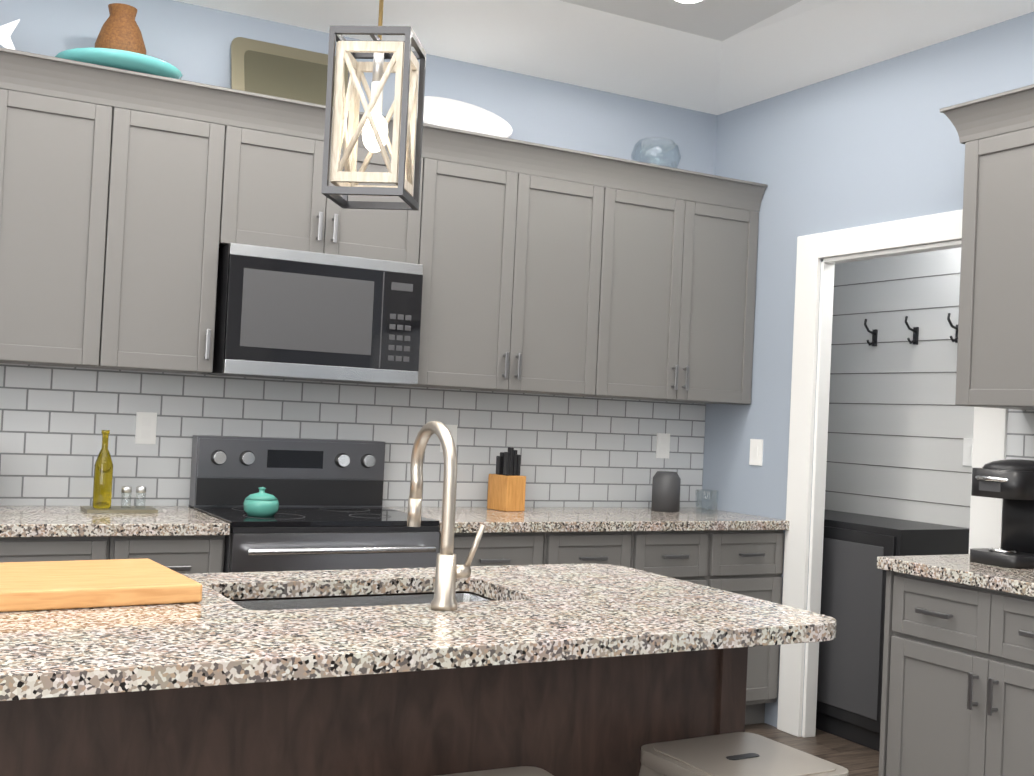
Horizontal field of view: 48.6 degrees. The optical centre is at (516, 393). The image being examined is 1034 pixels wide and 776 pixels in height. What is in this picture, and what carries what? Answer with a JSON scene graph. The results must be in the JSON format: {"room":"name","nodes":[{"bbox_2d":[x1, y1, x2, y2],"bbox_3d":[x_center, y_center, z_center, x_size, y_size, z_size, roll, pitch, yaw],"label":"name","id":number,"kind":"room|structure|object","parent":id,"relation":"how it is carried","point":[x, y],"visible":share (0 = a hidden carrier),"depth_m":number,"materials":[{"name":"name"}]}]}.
{"room":"kitchen","nodes":[
{"label":"kitchen","id":0,"kind":"room"},
{"bbox_2d":[0,0,716,174],"bbox_3d":[-2.366,-0.286,3.903,7.740,3.158,0.140,3,-1,-29],"label":"wall","id":1,"kind":"structure","parent":0,"point":[191,42],"depth_m":4.96,"materials":[{"name":"blue paint"}]},
{"bbox_2d":[0,363,705,506],"bbox_3d":[-0.691,0.218,4.742,3.669,0.540,0.008,3,-1,-29],"label":"backsplash","id":2,"kind":"structure","parent":1,"relation":"attached to","point":[572,451],"depth_m":4.71,"materials":[{"name":"tile"}]},
{"bbox_2d":[135,412,156,443],"bbox_3d":[-1.406,0.132,4.339,0.075,0.120,0.007,3,-1,-29],"label":"electrical outlet plate","id":3,"kind":"object","parent":2,"relation":"attached to","point":[145,430],"depth_m":4.34,"materials":[{"name":"white plastic"}]},
{"bbox_2d":[440,424,456,451],"bbox_3d":[-0.295,0.195,4.950,0.075,0.120,0.007,3,-1,-29],"label":"electrical outlet plate","id":4,"kind":"object","parent":2,"relation":"attached to","point":[452,428],"depth_m":4.96,"materials":[{"name":"white plastic"}]},
{"bbox_2d":[656,433,669,458],"bbox_3d":[0.703,0.252,5.499,0.075,0.120,0.007,3,-1,-29],"label":"electrical outlet plate","id":5,"kind":"object","parent":2,"relation":"attached to","point":[663,439],"depth_m":5.50,"materials":[{"name":"white plastic"}]},
{"bbox_2d":[0,47,766,403],"bbox_3d":[-0.592,-0.552,4.567,3.736,1.020,0.398,3,-1,-29],"label":"upper cabinet","id":6,"kind":"object","parent":1,"relation":"attached to","point":[132,203],"visible":0.92,"depth_m":4.42,"materials":[{"name":"grey wood"}]},
{"bbox_2d":[0,19,19,49],"bbox_3d":[-1.877,-1.238,3.836,0.383,0.200,0.067,3,-1,-29],"label":"fish","id":7,"kind":"object","parent":6,"relation":"on","point":[6,30],"visible":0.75,"depth_m":3.89},
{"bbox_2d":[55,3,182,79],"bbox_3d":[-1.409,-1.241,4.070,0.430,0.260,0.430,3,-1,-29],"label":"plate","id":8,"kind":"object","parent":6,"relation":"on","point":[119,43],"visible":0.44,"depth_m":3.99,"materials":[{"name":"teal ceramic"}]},
{"bbox_2d":[231,37,347,106],"bbox_3d":[-0.890,-1.234,4.560,0.500,0.305,0.081,3,-1,-29],"label":"decorative tray","id":9,"kind":"object","parent":6,"relation":"on","point":[271,69],"visible":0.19,"depth_m":4.53,"materials":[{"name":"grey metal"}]},
{"bbox_2d":[199,243,422,384],"bbox_3d":[-0.802,-0.287,4.441,0.751,0.466,0.416,3,-1,-29],"label":"over-the-range microwave","id":10,"kind":"object","parent":6,"relation":"attached to","point":[294,314],"visible":1,"depth_m":4.24,"materials":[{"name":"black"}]},
{"bbox_2d":[417,96,512,137],"bbox_3d":[-0.237,-1.159,4.820,0.480,0.221,0.260,3,-1,-29],"label":"decorative platter","id":11,"kind":"object","parent":6,"relation":"on","point":[449,113],"visible":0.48,"depth_m":4.83,"materials":[{"name":"white ceramic"}]},
{"bbox_2d":[631,137,680,167],"bbox_3d":[0.635,-1.073,5.240,0.230,0.160,0.230,3,-1,-29],"label":"glass bowl","id":12,"kind":"object","parent":6,"relation":"on","point":[651,150],"visible":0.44,"depth_m":5.21,"materials":[{"name":"clear glass"}]},
{"bbox_2d":[174,0,1033,114],"bbox_3d":[-0.334,-1.700,0.334,7.720,0.312,8.340,3,-1,-29],"label":"ceiling","id":13,"kind":"structure","parent":0,"point":[716,57],"depth_m":4.72,"materials":[{"name":"white paint"}]},
{"bbox_2d":[321,0,425,209],"bbox_3d":[-0.306,-1.022,2.635,0.184,1.170,0.184,3,-1,6],"label":"pendant light","id":14,"kind":"object","parent":13,"relation":"hanging from","point":[348,127],"visible":1,"depth_m":2.56,"materials":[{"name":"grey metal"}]},
{"bbox_2d":[668,0,708,5],"bbox_3d":[0.662,-1.525,4.407,0.162,0.006,0.162,4,-1,-38],"label":"recessed light","id":15,"kind":"object","parent":13,"relation":"in","point":[688,2],"visible":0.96,"depth_m":4.42,"materials":[{"name":"white"}]},
{"bbox_2d":[745,723,878,775],"bbox_3d":[0.138,1.395,0.587,9.300,0.100,8.500,3,-1,-29],"label":"floor","id":16,"kind":"structure","parent":0,"point":[854,759],"depth_m":4.78,"materials":[{"name":"brown wood"}]},
{"bbox_2d":[0,538,3,562],"bbox_3d":[-1.984,0.868,3.684,0.488,0.880,0.618,3,-1,-29],"label":"base cabinet","id":17,"kind":"object","parent":16,"relation":"on","point":[1,539],"depth_m":3.55,"materials":[{"name":"grey wood"}]},
{"bbox_2d":[4,538,224,573],"bbox_3d":[-1.520,0.895,3.939,0.842,0.880,0.618,3,-1,-29],"label":"base cabinet","id":18,"kind":"object","parent":16,"relation":"on","point":[180,555],"depth_m":3.73,"materials":[{"name":"grey wood"}]},
{"bbox_2d":[0,506,229,537],"bbox_3d":[-1.649,0.426,3.843,1.207,0.040,0.646,3,-1,-29],"label":"countertop","id":19,"kind":"structure","parent":18,"relation":"on","point":[15,521],"depth_m":3.77,"materials":[{"name":"stone"}]},
{"bbox_2d":[80,430,157,512],"bbox_3d":[-1.413,0.277,4.087,0.240,0.288,0.150,3,-1,-29],"label":"oil bottle","id":20,"kind":"object","parent":19,"relation":"on","point":[102,484],"visible":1,"depth_m":4.04,"materials":[{"name":"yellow glass"}]},
{"bbox_2d":[188,435,438,572],"bbox_3d":[-0.773,0.778,4.278,0.771,1.195,0.707,3,-1,-29],"label":"range","id":21,"kind":"object","parent":16,"relation":"on","point":[332,513],"visible":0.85,"depth_m":4.35,"materials":[{"name":"grey metal"}]},
{"bbox_2d":[243,487,278,516],"bbox_3d":[-0.918,0.387,4.109,0.126,0.102,0.126,3,-1,-29],"label":"sugar bowl","id":22,"kind":"object","parent":21,"relation":"on","point":[261,503],"visible":1,"depth_m":4.06,"materials":[{"name":"teal ceramic"}]},
{"bbox_2d":[0,651,747,775],"bbox_3d":[-0.439,0.908,2.417,1.844,0.893,0.593,3,-1,-29],"label":"kitchen island","id":23,"kind":"object","parent":16,"relation":"on","point":[588,669],"depth_m":2.21,"materials":[{"name":"brown"}]},
{"bbox_2d":[0,563,836,702],"bbox_3d":[-0.348,0.444,2.326,1.895,0.036,0.916,3,-1,-29],"label":"island countertop","id":24,"kind":"structure","parent":23,"relation":"on","point":[246,629],"depth_m":2.12,"materials":[{"name":"stone"}]},
{"bbox_2d":[0,558,201,611],"bbox_3d":[-0.945,0.378,2.269,0.530,0.037,0.390,3,-1,-33],"label":"cutting board","id":25,"kind":"object","parent":24,"relation":"on","point":[40,585],"visible":1,"depth_m":2.21,"materials":[{"name":"beige wood"}]},
{"bbox_2d":[407,421,485,610],"bbox_3d":[-0.153,0.247,2.394,0.108,0.378,0.212,3,-1,-29],"label":"faucet","id":26,"kind":"object","parent":24,"relation":"on","point":[449,571],"visible":1,"depth_m":2.31,"materials":[{"name":"silver metal"}]},
{"bbox_2d":[437,766,553,775],"bbox_3d":[-0.046,1.032,1.979,0.451,0.664,0.452,3,-1,-29],"label":"stool","id":27,"kind":"object","parent":16,"relation":"on","point":[524,771],"visible":1,"depth_m":2.13,"materials":[{"name":"silver metal"}]},
{"bbox_2d":[438,534,567,565],"bbox_3d":[-0.230,0.968,4.649,0.544,0.880,0.618,3,-1,-29],"label":"base cabinet","id":28,"kind":"object","parent":16,"relation":"on","point":[492,549],"depth_m":4.42,"materials":[{"name":"grey wood"}]},
{"bbox_2d":[564,534,651,572],"bbox_3d":[0.131,0.989,4.847,0.550,0.880,0.618,3,-1,-29],"label":"base cabinet","id":29,"kind":"object","parent":16,"relation":"on","point":[634,551],"depth_m":4.64,"materials":[{"name":"grey wood"}]},
{"bbox_2d":[652,530,783,724],"bbox_3d":[0.640,1.018,5.127,0.885,0.880,0.618,3,-1,-29],"label":"base cabinet","id":30,"kind":"object","parent":16,"relation":"on","point":[738,553],"depth_m":4.96,"materials":[{"name":"grey wood"}]},
{"bbox_2d":[385,507,788,533],"bbox_3d":[0.311,0.538,4.920,1.709,0.040,0.646,3,-1,-29],"label":"countertop","id":31,"kind":"structure","parent":30,"relation":"on","point":[534,520],"depth_m":4.73,"materials":[{"name":"stone"}]},
{"bbox_2d":[487,447,525,511],"bbox_3d":[-0.043,0.366,4.910,0.100,0.270,0.140,3,-1,-37],"label":"knife block","id":32,"kind":"object","parent":31,"relation":"on","point":[506,486],"visible":1,"depth_m":4.87,"materials":[{"name":"brown wood"}]},
{"bbox_2d":[651,471,680,511],"bbox_3d":[0.688,0.452,5.277,0.128,0.180,0.128,4,-2,-41],"label":"jar","id":33,"kind":"object","parent":31,"relation":"on","point":[666,491],"depth_m":5.22,"materials":[{"name":"grey ceramic"}]},
{"bbox_2d":[695,489,718,513],"bbox_3d":[0.874,0.497,5.266,0.108,0.105,0.108,4,-2,-41],"label":"jar","id":34,"kind":"object","parent":31,"relation":"on","point":[717,498],"depth_m":5.25,"materials":[{"name":"clear glass"}]},
{"bbox_2d":[639,732,848,775],"bbox_3d":[0.438,1.060,2.291,0.451,0.664,0.452,3,-1,-29],"label":"stool","id":35,"kind":"object","parent":16,"relation":"on","point":[741,754],"visible":1,"depth_m":2.29,"materials":[{"name":"silver metal"}]},
{"bbox_2d":[816,509,968,750],"bbox_3d":[1.506,1.036,5.262,0.476,0.930,1.020,3,-1,-29],"label":"base cabinet","id":36,"kind":"object","parent":16,"relation":"on","point":[850,660],"visible":0.17,"depth_m":4.89,"materials":[{"name":"wood"}]},
{"bbox_2d":[877,554,1033,775],"bbox_3d":[1.640,1.013,3.552,0.653,0.920,0.806,3,-1,-29],"label":"base cabinet","id":37,"kind":"object","parent":16,"relation":"on","point":[957,699],"visible":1,"depth_m":3.51,"materials":[{"name":"grey wood"}]},
{"bbox_2d":[970,459,1033,568],"bbox_3d":[1.623,0.384,3.714,0.313,0.340,0.196,3,-1,-29],"label":"coffee maker","id":38,"kind":"object","parent":37,"relation":"on","point":[1010,482],"visible":1,"depth_m":3.66,"materials":[{"name":"black plastic"}]},
{"bbox_2d":[701,12,1033,736],"bbox_3d":[2.933,-0.077,2.058,0.060,3.158,8.200,3,-1,-29],"label":"wall","id":39,"kind":"structure","parent":0,"point":[878,142],"depth_m":5.00,"materials":[{"name":"blue paint"}]},
{"bbox_2d":[749,439,762,465],"bbox_3d":[1.103,0.272,5.279,0.008,0.120,0.085,3,-1,-29],"label":"light switch","id":40,"kind":"object","parent":39,"relation":"attached to","point":[756,452],"visible":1,"depth_m":5.27,"materials":[{"name":"white plastic"}]},
{"bbox_2d":[777,209,1007,737],"bbox_3d":[1.501,0.397,4.597,0.084,2.180,1.116,3,-1,-29],"label":"door frame","id":41,"kind":"structure","parent":39,"relation":"attached to","point":[989,439],"depth_m":4.95,"materials":[{"name":"white wood"}]},
{"bbox_2d":[940,84,1033,409],"bbox_3d":[1.810,-0.459,3.660,0.398,1.020,0.846,3,-1,-29],"label":"upper cabinet","id":42,"kind":"object","parent":39,"relation":"attached to","point":[995,348],"visible":1,"depth_m":3.77,"materials":[{"name":"grey wood"}]},
{"bbox_2d":[1006,409,1033,459],"bbox_3d":[1.956,0.320,3.724,0.008,0.540,0.853,3,-1,-29],"label":"backsplash","id":43,"kind":"structure","parent":39,"relation":"attached to","point":[1020,434],"depth_m":4.05,"materials":[{"name":"tile"}]},
{"bbox_2d":[825,248,973,527],"bbox_3d":[1.781,0.205,4.872,0.660,2.600,2.440,3,-1,-29],"label":"wall","id":44,"kind":"structure","parent":0,"point":[900,425],"depth_m":5.36,"materials":[{"name":"white wood"}]},
{"bbox_2d":[864,319,877,345],"bbox_3d":[1.690,-0.291,5.482,0.077,0.126,0.024,3,-1,-29],"label":"hook","id":45,"kind":"object","parent":44,"relation":"attached to","point":[874,333],"depth_m":5.49,"materials":[{"name":"black metal"}]},
{"bbox_2d":[905,316,918,344],"bbox_3d":[1.811,-0.290,5.262,0.077,0.126,0.024,3,-1,-29],"label":"hook","id":46,"kind":"object","parent":44,"relation":"attached to","point":[914,330],"depth_m":5.27,"materials":[{"name":"black metal"}]},
{"bbox_2d":[947,313,957,342],"bbox_3d":[1.926,-0.289,5.052,0.077,0.126,0.024,3,-1,-29],"label":"hook","id":47,"kind":"object","parent":44,"relation":"attached to","point":[955,340],"depth_m":5.05,"materials":[{"name":"black metal"}]},
{"bbox_2d":[963,438,972,465],"bbox_3d":[1.987,0.256,4.957,0.008,0.120,0.130,3,-1,-29],"label":"light switch","id":48,"kind":"object","parent":44,"relation":"attached to","point":[967,450],"visible":0.45,"depth_m":4.99,"materials":[{"name":"white plastic"}]}
]}

